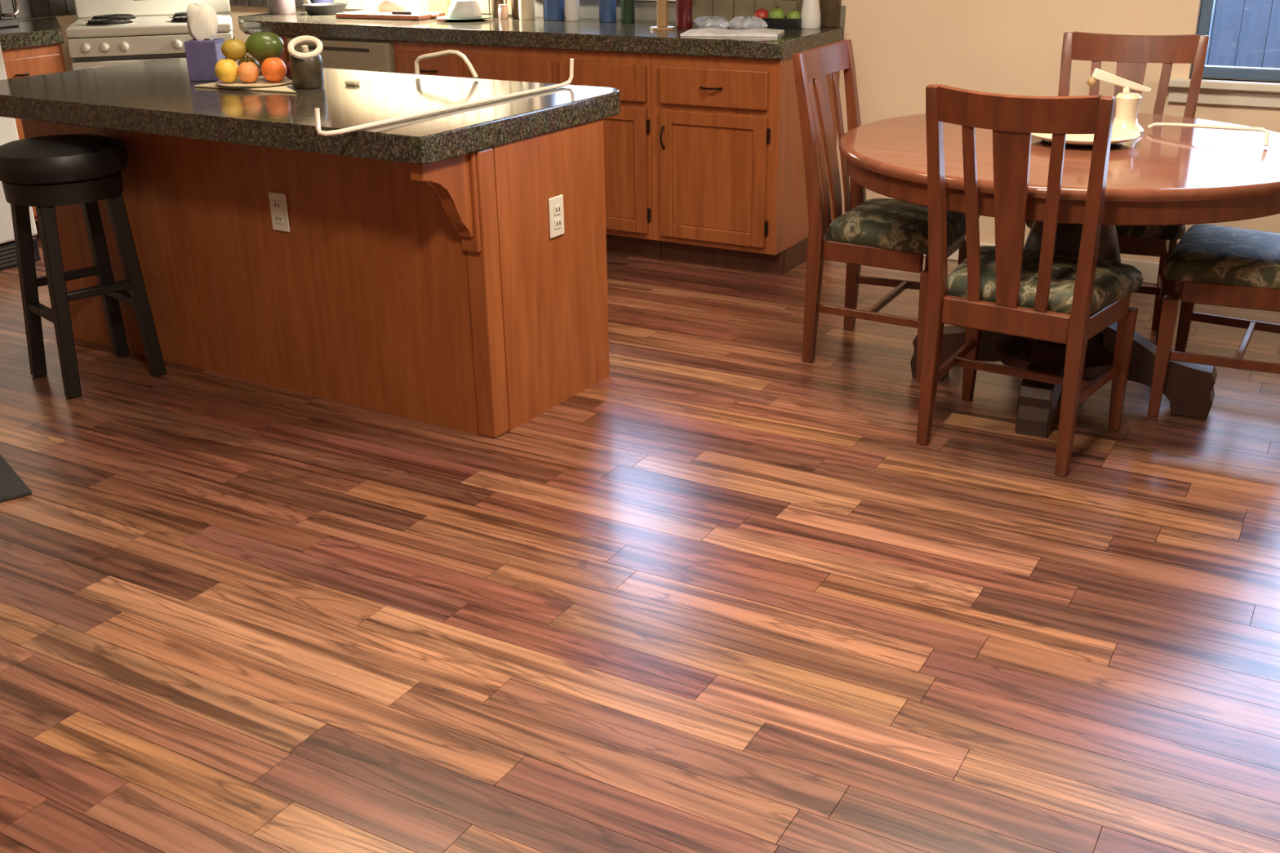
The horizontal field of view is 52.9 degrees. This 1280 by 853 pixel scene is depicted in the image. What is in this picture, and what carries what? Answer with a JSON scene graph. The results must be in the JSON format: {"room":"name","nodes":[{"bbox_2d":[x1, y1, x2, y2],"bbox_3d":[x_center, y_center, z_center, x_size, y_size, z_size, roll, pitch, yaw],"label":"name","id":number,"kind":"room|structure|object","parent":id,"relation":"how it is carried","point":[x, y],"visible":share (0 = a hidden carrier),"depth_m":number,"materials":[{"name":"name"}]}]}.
{"room":"kitchen","nodes":[
{"label":"kitchen","id":0,"kind":"room"},
{"bbox_2d":[0,0,78,71],"bbox_3d":[-4.410,-1.354,3.960,0.134,2.450,7.490,11,25,28],"label":"wall","id":1,"kind":"structure","parent":0,"point":[64,11],"depth_m":6.36,"materials":[{"name":"beige paint"}]},
{"bbox_2d":[0,238,1279,852],"bbox_3d":[-0.825,0.508,2.587,8.250,0.060,7.590,11,25,28],"label":"floor","id":2,"kind":"structure","parent":0,"point":[722,593],"depth_m":2.76,"materials":[{"name":"laminate"}]},
{"bbox_2d":[0,454,31,502],"bbox_3d":[-2.038,0.122,3.480,0.540,0.012,0.800,-17,27,-35],"label":"floor mat","id":3,"kind":"object","parent":2,"relation":"on","point":[12,486],"visible":1,"depth_m":3.37,"materials":[{"name":"grey fabric"}]},
{"bbox_2d":[0,44,40,271],"bbox_3d":[-3.182,-1.451,5.076,0.922,1.750,0.920,11,25,28],"label":"refrigerator","id":4,"kind":"object","parent":2,"relation":"on","point":[8,129],"visible":0.38,"depth_m":5.40,"materials":[{"name":"white metal"}]},
{"bbox_2d":[1,43,66,239],"bbox_3d":[-2.952,-1.300,5.889,0.652,0.850,0.470,11,25,28],"label":"base cabinet","id":5,"kind":"object","parent":2,"relation":"on","point":[46,59],"visible":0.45,"depth_m":5.68,"materials":[{"name":"brown wood"}]},
{"bbox_2d":[0,16,64,49],"bbox_3d":[-2.858,-1.800,5.899,0.631,0.064,0.925,11,25,28],"label":"countertop","id":6,"kind":"structure","parent":5,"relation":"on","point":[37,32],"depth_m":5.69,"materials":[{"name":"stone"}]},
{"bbox_2d":[0,0,19,27],"bbox_3d":[-3.004,-1.977,5.816,0.280,0.330,0.296,11,25,28],"label":"coffee maker","id":7,"kind":"object","parent":6,"relation":"on","point":[4,22],"visible":1,"depth_m":5.86,"materials":[{"name":"black plastic"}]},
{"bbox_2d":[0,133,166,398],"bbox_3d":[-1.768,-0.517,4.052,0.394,0.760,0.394,-21,30,-40],"label":"bar stool","id":8,"kind":"object","parent":2,"relation":"on","point":[45,172],"visible":1,"depth_m":3.96,"materials":[{"name":"black leather"}]},
{"bbox_2d":[0,133,128,185],"bbox_3d":[-1.773,-0.821,3.928,0.394,0.103,0.394,-21,30,-40],"label":"seat cushion","id":9,"kind":"object","parent":8,"relation":"on","point":[68,159],"depth_m":3.80,"materials":[{"name":"black leather"}]},
{"bbox_2d":[64,0,236,70],"bbox_3d":[-2.307,-1.589,6.239,0.722,1.100,0.661,-7,23,-15],"label":"stove","id":10,"kind":"object","parent":2,"relation":"on","point":[105,33],"visible":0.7,"depth_m":5.90,"materials":[{"name":"white metal"}]},
{"bbox_2d":[64,13,232,38],"bbox_3d":[-2.318,-1.914,6.132,0.722,0.044,0.612,-7,23,-15],"label":"cooktop","id":11,"kind":"object","parent":10,"relation":"in","point":[88,25],"depth_m":5.90,"materials":[{"name":"white metal"}]},
{"bbox_2d":[250,34,290,63],"bbox_3d":[-1.582,-1.529,6.395,0.252,0.850,0.661,11,25,28],"label":"base cabinet","id":12,"kind":"object","parent":2,"relation":"on","point":[284,55],"visible":0.05,"depth_m":5.98,"materials":[{"name":"brown wood"}]},
{"bbox_2d":[21,118,609,438],"bbox_3d":[-1.121,-0.589,4.130,1.940,0.811,0.829,12,26,29],"label":"kitchen island","id":13,"kind":"object","parent":2,"relation":"on","point":[468,292],"visible":0.77,"depth_m":3.78,"materials":[{"name":"brown wood"}]},
{"bbox_2d":[272,200,281,210],"bbox_3d":[-1.066,-0.650,3.783,0.032,0.028,0.002,12,26,29],"label":"socket","id":14,"kind":"object","parent":13,"relation":"attached to","point":[277,204],"depth_m":3.78,"materials":[{"name":"plastic"}]},
{"bbox_2d":[274,213,283,223],"bbox_3d":[-1.065,-0.613,3.799,0.032,0.028,0.002,12,26,29],"label":"socket","id":15,"kind":"object","parent":13,"relation":"attached to","point":[278,218],"depth_m":3.80,"materials":[{"name":"plastic"}]},
{"bbox_2d":[268,191,289,232],"bbox_3d":[-1.063,-0.633,3.795,0.070,0.116,0.006,12,26,29],"label":"outlet plate","id":16,"kind":"object","parent":13,"relation":"attached to","point":[278,201],"depth_m":3.79,"materials":[{"name":"plastic"}]},
{"bbox_2d":[0,57,620,164],"bbox_3d":[-1.150,-1.020,4.020,2.038,0.069,0.964,12,26,29],"label":"island countertop","id":17,"kind":"structure","parent":13,"relation":"on","point":[157,96],"depth_m":3.69,"materials":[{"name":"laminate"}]},
{"bbox_2d":[183,2,225,80],"bbox_3d":[-1.420,-1.256,4.200,0.105,0.240,0.100,0,22,2],"label":"tissue box","id":18,"kind":"object","parent":17,"relation":"on","point":[202,52],"visible":0.95,"depth_m":4.17,"materials":[{"name":"purple cardboard"}]},
{"bbox_2d":[215,41,225,61],"bbox_3d":[-1.369,-1.204,4.220,0.001,0.103,0.088,0,22,2],"label":"print","id":19,"kind":"object","parent":18,"relation":"attached to","point":[219,55],"depth_m":4.19},
{"bbox_2d":[194,82,296,93],"bbox_3d":[-1.164,-1.088,4.087,0.410,0.006,0.270,10,25,26],"label":"placemat","id":20,"kind":"object","parent":17,"relation":"on","point":[284,87],"visible":0.49,"depth_m":3.99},
{"bbox_2d":[215,75,292,87],"bbox_3d":[-1.214,-1.092,4.079,0.252,0.008,0.252,11,25,28],"label":"fruit plate","id":21,"kind":"object","parent":20,"relation":"on","point":[261,81],"visible":0.64,"depth_m":4.02,"materials":[{"name":"beige ceramic"}]},
{"bbox_2d":[214,56,238,83],"bbox_3d":[-1.290,-1.114,4.022,0.076,0.080,0.076,11,25,28],"label":"apple","id":22,"kind":"object","parent":21,"relation":"on","point":[225,69],"visible":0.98,"depth_m":4.00,"materials":[{"name":"yellow food"}]},
{"bbox_2d":[221,36,247,59],"bbox_3d":[-1.273,-1.187,4.041,0.078,0.070,0.073,11,25,28],"label":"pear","id":23,"kind":"object","parent":22,"relation":"on","point":[233,49],"visible":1,"depth_m":4.02,"materials":[{"name":"yellow food"}]},
{"bbox_2d":[237,59,259,82],"bbox_3d":[-1.224,-1.110,4.023,0.066,0.070,0.066,11,25,28],"label":"peach","id":24,"kind":"object","parent":21,"relation":"on","point":[248,72],"visible":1,"depth_m":4.00,"materials":[{"name":"orange food"}]},
{"bbox_2d":[237,54,260,71],"bbox_3d":[-1.246,-1.144,4.099,0.072,0.076,0.072,11,25,28],"label":"apple","id":25,"kind":"object","parent":21,"relation":"on","point":[254,60],"visible":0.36,"depth_m":4.08,"materials":[{"name":"green food"}]},
{"bbox_2d":[261,57,286,82],"bbox_3d":[-1.144,-1.115,4.025,0.078,0.074,0.078,11,25,28],"label":"orange","id":26,"kind":"object","parent":21,"relation":"on","point":[273,69],"visible":1,"depth_m":4.00,"materials":[{"name":"orange food"}]},
{"bbox_2d":[284,60,292,79],"bbox_3d":[-1.106,-1.135,4.089,0.060,0.064,0.060,11,25,28],"label":"plum","id":27,"kind":"object","parent":21,"relation":"on","point":[288,75],"visible":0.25,"depth_m":4.07,"materials":[{"name":"red food"}]},
{"bbox_3d":[-1.172,-1.149,4.107,0.072,0.076,0.072,11,25,28],"label":"apple","id":28,"kind":"object","parent":21,"relation":"on","visible":0},
{"bbox_2d":[245,31,284,60],"bbox_3d":[-1.180,-1.197,4.049,0.110,0.087,0.097,11,25,28],"label":"mango","id":29,"kind":"object","parent":28,"relation":"on","point":[262,46],"visible":0.96,"depth_m":4.02,"materials":[{"name":"green food"}]},
{"bbox_2d":[287,35,324,88],"bbox_3d":[-1.032,-1.129,3.986,0.105,0.155,0.109,0,22,2],"label":"pot","id":30,"kind":"object","parent":17,"relation":"on","point":[306,66],"visible":1,"depth_m":3.96,"materials":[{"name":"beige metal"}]},
{"bbox_2d":[344,80,359,84],"bbox_3d":[-0.908,-1.085,4.062,0.044,0.012,0.024,11,25,28],"label":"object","id":31,"kind":"object","parent":17,"relation":"on","point":[348,82],"visible":1,"depth_m":4.05,"materials":[{"name":"beige food"}]},
{"bbox_2d":[314,58,573,136],"bbox_3d":[-0.491,-0.918,3.549,0.052,0.080,1.058,14,26,32],"label":"rod","id":32,"kind":"object","parent":17,"relation":"on","point":[317,112],"visible":1,"depth_m":3.47,"materials":[{"name":"beige metal"}]},
{"bbox_2d":[414,49,478,78],"bbox_3d":[-0.630,-1.177,4.170,0.253,0.086,0.015,11,25,28],"label":"bar","id":33,"kind":"object","parent":17,"relation":"on","point":[458,53],"visible":1,"depth_m":4.15,"materials":[{"name":"beige metal"}]},
{"bbox_2d":[548,194,564,238],"bbox_3d":[-0.239,-0.602,3.692,0.006,0.116,0.070,12,26,29],"label":"outlet plate","id":34,"kind":"object","parent":13,"relation":"attached to","point":[556,202],"depth_m":3.69,"materials":[{"name":"plastic"}]},
{"bbox_2d":[554,204,560,215],"bbox_3d":[-0.236,-0.620,3.682,0.002,0.028,0.032,12,26,29],"label":"socket","id":35,"kind":"object","parent":13,"relation":"attached to","point":[557,206],"depth_m":3.68,"materials":[{"name":"plastic"}]},
{"bbox_2d":[554,217,561,229],"bbox_3d":[-0.235,-0.583,3.697,0.002,0.028,0.032,12,26,29],"label":"socket","id":36,"kind":"object","parent":13,"relation":"attached to","point":[557,221],"depth_m":3.69,"materials":[{"name":"plastic"}]},
{"bbox_2d":[287,35,395,72],"bbox_3d":[-1.216,-1.447,6.183,0.603,0.848,0.602,11,25,28],"label":"dishwasher","id":37,"kind":"object","parent":2,"relation":"on","point":[375,55],"visible":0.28,"depth_m":5.76,"materials":[{"name":"plastic"}]},
{"bbox_2d":[393,40,470,77],"bbox_3d":[-0.765,-1.363,5.960,0.403,0.850,0.661,11,25,28],"label":"base cabinet","id":38,"kind":"object","parent":2,"relation":"on","point":[406,53],"visible":0.14,"depth_m":5.58,"materials":[{"name":"brown wood"}]},
{"bbox_2d":[467,44,661,259],"bbox_3d":[-0.201,-1.249,5.659,0.892,0.850,0.661,11,25,28],"label":"base cabinet","id":39,"kind":"object","parent":2,"relation":"on","point":[628,135],"visible":0.34,"depth_m":5.29,"materials":[{"name":"brown wood"}]},
{"bbox_2d":[237,8,844,59],"bbox_3d":[-0.603,-1.756,5.705,2.952,0.064,0.629,11,25,28],"label":"countertop","id":40,"kind":"structure","parent":39,"relation":"on","point":[584,34],"depth_m":5.36,"materials":[{"name":"stone"}]},
{"bbox_2d":[266,0,296,14],"bbox_3d":[-1.765,-2.129,6.312,0.132,0.200,0.132,11,25,28],"label":"canister","id":41,"kind":"object","parent":40,"relation":"on","point":[274,6],"visible":1,"depth_m":6.29,"materials":[{"name":"ceramic"}]},
{"bbox_2d":[310,0,333,3],"bbox_3d":[-1.598,-2.168,6.449,0.120,0.165,0.120,11,25,28],"label":"lidded jar","id":42,"kind":"object","parent":40,"relation":"on","point":[311,1],"visible":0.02,"depth_m":6.41,"materials":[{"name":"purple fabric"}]},
{"bbox_2d":[302,0,346,14],"bbox_3d":[-1.545,-2.118,6.275,0.216,0.201,0.226,11,25,28],"label":"skillet","id":43,"kind":"object","parent":40,"relation":"on","point":[317,8],"visible":0.97,"depth_m":6.24,"materials":[{"name":"black metal"}]},
{"bbox_2d":[335,9,444,20],"bbox_3d":[-1.152,-1.926,6.027,0.510,0.022,0.220,10,24,24],"label":"cutting board","id":44,"kind":"object","parent":40,"relation":"on","point":[362,14],"visible":0.85,"depth_m":5.95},
{"bbox_2d":[371,10,412,14],"bbox_3d":[-1.143,-1.909,5.936,0.205,0.014,0.020,8,24,20],"label":"bread knife","id":45,"kind":"object","parent":44,"relation":"on","point":[402,12],"visible":1,"depth_m":5.91,"materials":[{"name":"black metal"}]},
{"bbox_2d":[377,0,408,12],"bbox_3d":[-1.159,-1.981,6.037,0.170,0.070,0.100,11,25,28],"label":"bread loaf","id":46,"kind":"object","parent":44,"relation":"on","point":[384,6],"visible":0.86,"depth_m":5.99,"materials":[{"name":"beige food"}]},
{"bbox_2d":[426,0,451,15],"bbox_3d":[-0.936,-2.058,6.080,0.124,0.220,0.084,13,26,30],"label":"paper bag","id":47,"kind":"object","parent":40,"relation":"on","point":[432,5],"visible":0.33,"depth_m":6.07,"materials":[{"name":"beige paper"}]},
{"bbox_2d":[435,14,493,21],"bbox_3d":[-0.797,-1.860,5.865,0.260,0.013,0.260,11,25,28],"label":"dinner plate","id":48,"kind":"object","parent":40,"relation":"on","point":[483,16],"visible":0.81,"depth_m":5.79,"materials":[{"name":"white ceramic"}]},
{"bbox_2d":[447,0,481,17],"bbox_3d":[-0.798,-1.906,5.846,0.156,0.086,0.156,11,25,28],"label":"bowl","id":49,"kind":"object","parent":48,"relation":"on","point":[457,8],"visible":1,"depth_m":5.79,"materials":[{"name":"white ceramic"}]},
{"bbox_2d":[490,0,503,17],"bbox_3d":[-0.659,-1.997,5.921,0.060,0.220,0.060,11,25,28],"label":"bottle","id":50,"kind":"object","parent":40,"relation":"on","point":[494,3],"visible":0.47,"depth_m":5.92,"materials":[{"name":"brown glass"}]},
{"bbox_2d":[497,4,508,18],"bbox_3d":[-0.624,-1.896,5.880,0.044,0.062,0.044,11,25,28],"label":"spice jar","id":51,"kind":"object","parent":40,"relation":"on","point":[503,9],"visible":1,"depth_m":5.86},
{"bbox_2d":[511,0,519,18],"bbox_3d":[-0.557,-1.984,5.858,0.064,0.240,0.064,11,25,28],"label":"bottle","id":52,"kind":"object","parent":40,"relation":"on","point":[514,3],"visible":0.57,"depth_m":5.86,"materials":[{"name":"brown glass"}]},
{"bbox_2d":[518,0,534,19],"bbox_3d":[-0.514,-1.976,5.791,0.072,0.275,0.072,11,25,28],"label":"bottle","id":53,"kind":"object","parent":40,"relation":"on","point":[526,7],"visible":1,"depth_m":5.80,"materials":[{"name":"beige ceramic"}]},
{"bbox_2d":[542,0,564,21],"bbox_3d":[-0.387,-1.943,5.739,0.096,0.250,0.096,11,25,28],"label":"bottle","id":54,"kind":"object","parent":40,"relation":"on","point":[553,10],"visible":1,"depth_m":5.74,"materials":[{"name":"blue plastic"}]},
{"bbox_2d":[564,0,580,21],"bbox_3d":[-0.303,-1.935,5.690,0.068,0.270,0.068,11,25,28],"label":"bottle","id":55,"kind":"object","parent":40,"relation":"on","point":[571,7],"visible":1,"depth_m":5.70,"materials":[{"name":"white plastic"}]},
{"bbox_2d":[598,0,616,22],"bbox_3d":[-0.143,-1.879,5.627,0.076,0.210,0.076,11,25,28],"label":"bottle","id":56,"kind":"object","parent":40,"relation":"on","point":[607,8],"visible":1,"depth_m":5.62,"materials":[{"name":"blue plastic"}]},
{"bbox_2d":[621,0,635,23],"bbox_3d":[-0.053,-1.876,5.548,0.060,0.260,0.060,11,25,28],"label":"bottle","id":57,"kind":"object","parent":40,"relation":"on","point":[628,6],"visible":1,"depth_m":5.56,"materials":[{"name":"green glass"}]},
{"bbox_2d":[650,0,674,30],"bbox_3d":[0.090,-1.772,5.235,0.100,0.300,0.100,11,25,28],"label":"post","id":58,"kind":"object","parent":40,"relation":"on","point":[662,5],"visible":1,"depth_m":5.26,"materials":[{"name":"beige wood"}]},
{"bbox_2d":[675,0,692,29],"bbox_3d":[0.181,-1.777,5.258,0.068,0.290,0.068,11,25,28],"label":"bottle","id":59,"kind":"object","parent":40,"relation":"on","point":[683,7],"visible":1,"depth_m":5.27,"materials":[{"name":"red plastic"}]},
{"bbox_2d":[693,15,728,29],"bbox_3d":[0.298,-1.652,5.265,0.115,0.050,0.148,-14,26,-29],"label":"plastic bag","id":60,"kind":"object","parent":40,"relation":"on","point":[708,21],"visible":0.94,"depth_m":5.23,"materials":[{"name":"plastic"}]},
{"bbox_2d":[680,27,784,36],"bbox_3d":[0.365,-1.552,5.064,0.380,0.014,0.200,5,23,13],"label":"magazine","id":61,"kind":"object","parent":40,"relation":"on","point":[762,32],"visible":1,"depth_m":5.01,"materials":[{"name":"paper"}]},
{"bbox_2d":[728,15,768,30],"bbox_3d":[0.439,-1.636,5.215,0.168,0.054,0.101,9,24,22],"label":"plastic bag","id":62,"kind":"object","parent":40,"relation":"on","point":[741,22],"visible":0.91,"depth_m":5.18,"materials":[{"name":"plastic"}]},
{"bbox_2d":[761,16,800,29],"bbox_3d":[0.567,-1.664,5.297,0.215,0.040,0.120,9,24,23],"label":"crate","id":63,"kind":"object","parent":40,"relation":"on","point":[772,23],"visible":0.4,"depth_m":5.23,"materials":[{"name":"black plastic"}]},
{"bbox_2d":[753,7,768,17],"bbox_3d":[0.501,-1.691,5.306,0.068,0.072,0.068,11,25,28],"label":"tomato","id":64,"kind":"object","parent":63,"relation":"in","point":[762,13],"visible":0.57,"depth_m":5.28,"materials":[{"name":"red food"}]},
{"bbox_2d":[768,6,785,18],"bbox_3d":[0.560,-1.682,5.275,0.072,0.076,0.072,11,25,28],"label":"pepper","id":65,"kind":"object","parent":63,"relation":"in","point":[776,12],"visible":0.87,"depth_m":5.25,"materials":[{"name":"green food"}]},
{"bbox_2d":[786,8,800,18],"bbox_3d":[0.628,-1.671,5.258,0.064,0.068,0.064,11,25,28],"label":"pepper","id":66,"kind":"object","parent":63,"relation":"in","point":[793,14],"visible":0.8,"depth_m":5.23,"materials":[{"name":"green food"}]},
{"bbox_2d":[800,0,820,28],"bbox_3d":[0.693,-1.730,5.211,0.086,0.225,0.086,11,25,28],"label":"bottle","id":67,"kind":"object","parent":40,"relation":"on","point":[811,10],"visible":1,"depth_m":5.20,"materials":[{"name":"white ceramic"}]},
{"bbox_2d":[651,53,839,275],"bbox_3d":[0.429,-1.122,5.323,0.554,0.850,0.661,11,25,28],"label":"base cabinet","id":68,"kind":"object","parent":2,"relation":"on","point":[729,188],"visible":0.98,"depth_m":5.08,"materials":[{"name":"brown wood"}]},
{"bbox_2d":[792,39,979,382],"bbox_3d":[0.775,-0.705,4.119,0.524,0.979,0.482,11,25,27],"label":"dining chair","id":69,"kind":"object","parent":2,"relation":"on","point":[890,233],"visible":0.84,"depth_m":4.04,"materials":[{"name":"brown wood"}]},
{"bbox_2d":[827,198,979,254],"bbox_3d":[0.839,-0.655,4.103,0.380,0.077,0.482,11,25,27],"label":"seat cushion","id":70,"kind":"object","parent":69,"relation":"on","point":[882,226],"depth_m":3.98,"materials":[{"name":"fabric"}]},
{"bbox_2d":[916,84,1143,476],"bbox_3d":[1.028,-0.418,3.408,0.482,0.979,0.524,14,27,32],"label":"dining chair","id":71,"kind":"object","parent":2,"relation":"on","point":[1004,287],"visible":1,"depth_m":3.27,"materials":[{"name":"brown wood"}]},
{"bbox_2d":[946,245,1143,315],"bbox_3d":[1.070,-0.403,3.478,0.482,0.077,0.380,14,27,32],"label":"seat cushion","id":72,"kind":"object","parent":71,"relation":"on","point":[1114,283],"depth_m":3.38,"materials":[{"name":"fabric"}]},
{"bbox_2d":[838,111,1279,438],"bbox_3d":[1.271,-0.489,3.895,1.360,0.735,1.330,11,25,28],"label":"dining table","id":73,"kind":"object","parent":2,"relation":"on","point":[1166,175],"visible":0.53,"depth_m":3.58,"materials":[{"name":"brown wood"}]},
{"bbox_2d":[1031,125,1141,147],"bbox_3d":[1.290,-0.846,3.759,0.320,0.028,0.320,11,25,28],"label":"serving dish","id":74,"kind":"object","parent":73,"relation":"on","point":[1120,135],"visible":0.44,"depth_m":3.71,"materials":[{"name":"white ceramic"}]},
{"bbox_2d":[1087,67,1151,133],"bbox_3d":[1.439,-0.983,3.876,0.174,0.189,0.114,11,25,28],"label":"holder","id":75,"kind":"object","parent":73,"relation":"on","point":[1127,103],"visible":0.84,"depth_m":3.84,"materials":[{"name":"beige ceramic"}]},
{"bbox_2d":[1147,122,1269,146],"bbox_3d":[1.663,-0.870,3.766,0.030,0.048,0.382,-16,27,-33],"label":"rod","id":76,"kind":"object","parent":73,"relation":"on","point":[1155,124],"visible":1,"depth_m":3.75,"materials":[{"name":"beige metal"}]},
{"bbox_2d":[1023,31,1209,344],"bbox_3d":[1.556,-0.768,4.245,0.482,0.979,0.524,8,24,22],"label":"dining chair","id":77,"kind":"object","parent":2,"relation":"on","point":[1131,54],"visible":0.34,"depth_m":4.25,"materials":[{"name":"brown wood"}]},
{"bbox_2d":[1026,220,1186,239],"bbox_3d":[1.528,-0.705,4.200,0.482,0.077,0.380,8,24,22],"label":"seat cushion","id":78,"kind":"object","parent":77,"relation":"on","point":[1124,232],"depth_m":4.00,"materials":[{"name":"fabric"}]},
{"bbox_2d":[1147,224,1279,417],"bbox_3d":[1.791,-0.518,3.624,0.524,0.979,0.482,11,25,28],"label":"dining chair","id":79,"kind":"object","parent":2,"relation":"on","point":[1211,264],"visible":0.94,"depth_m":3.59,"materials":[{"name":"brown wood"}]},
{"bbox_2d":[1163,224,1279,288],"bbox_3d":[1.728,-0.493,3.673,0.380,0.077,0.482,11,25,28],"label":"seat cushion","id":80,"kind":"object","parent":79,"relation":"on","point":[1206,256],"depth_m":3.55,"materials":[{"name":"fabric"}]},
{"bbox_2d":[229,0,1279,262],"bbox_3d":[1.014,-1.911,5.118,8.250,2.450,0.170,11,25,28],"label":"wall","id":81,"kind":"structure","parent":0,"point":[900,48],"depth_m":5.06,"materials":[{"name":"beige paint"}]},
{"bbox_2d":[634,0,675,1],"bbox_3d":[-0.138,-1.927,5.770,0.820,0.022,0.065,11,25,28],"label":"trim","id":82,"kind":"structure","parent":81,"relation":"attached to","point":[634,0],"depth_m":5.63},
{"bbox_2d":[923,242,1159,284],"bbox_3d":[2.659,-0.460,4.631,4.230,0.085,0.014,11,25,28],"label":"baseboard","id":83,"kind":"structure","parent":81,"relation":"attached to","point":[1148,269],"depth_m":5.00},
{"bbox_2d":[1167,87,1279,107],"bbox_3d":[2.505,-1.114,4.450,1.280,0.056,0.018,11,25,28],"label":"trim","id":84,"kind":"structure","parent":81,"relation":"attached to","point":[1179,95],"depth_m":4.64,"materials":[{"name":"white paint"}]},
{"bbox_2d":[1168,77,1279,93],"bbox_3d":[2.508,-1.156,4.439,1.340,0.028,0.095,11,25,28],"label":"trim","id":85,"kind":"structure","parent":81,"relation":"attached to","point":[1250,85],"depth_m":4.61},
{"bbox_2d":[1191,0,1279,80],"bbox_3d":[2.534,-1.783,4.251,1.160,1.275,0.050,11,25,28],"label":"window","id":86,"kind":"structure","parent":81,"relation":"in","point":[1206,10],"depth_m":4.66,"materials":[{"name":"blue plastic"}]},
{"label":"outside","id":87,"kind":"structure","parent":0,"visible":0},
{"bbox_3d":[5.051,-3.541,12.453,24.000,0.100,16.660,11,25,28],"label":"ground","id":88,"kind":"structure","parent":87,"visible":0},
{"bbox_2d":[1204,0,1279,68],"bbox_3d":[3.551,-1.893,7.024,11.000,1.019,0.074,11,25,28],"label":"fence","id":89,"kind":"object","parent":88,"relation":"on","point":[1244,33],"visible":0.02,"depth_m":7.03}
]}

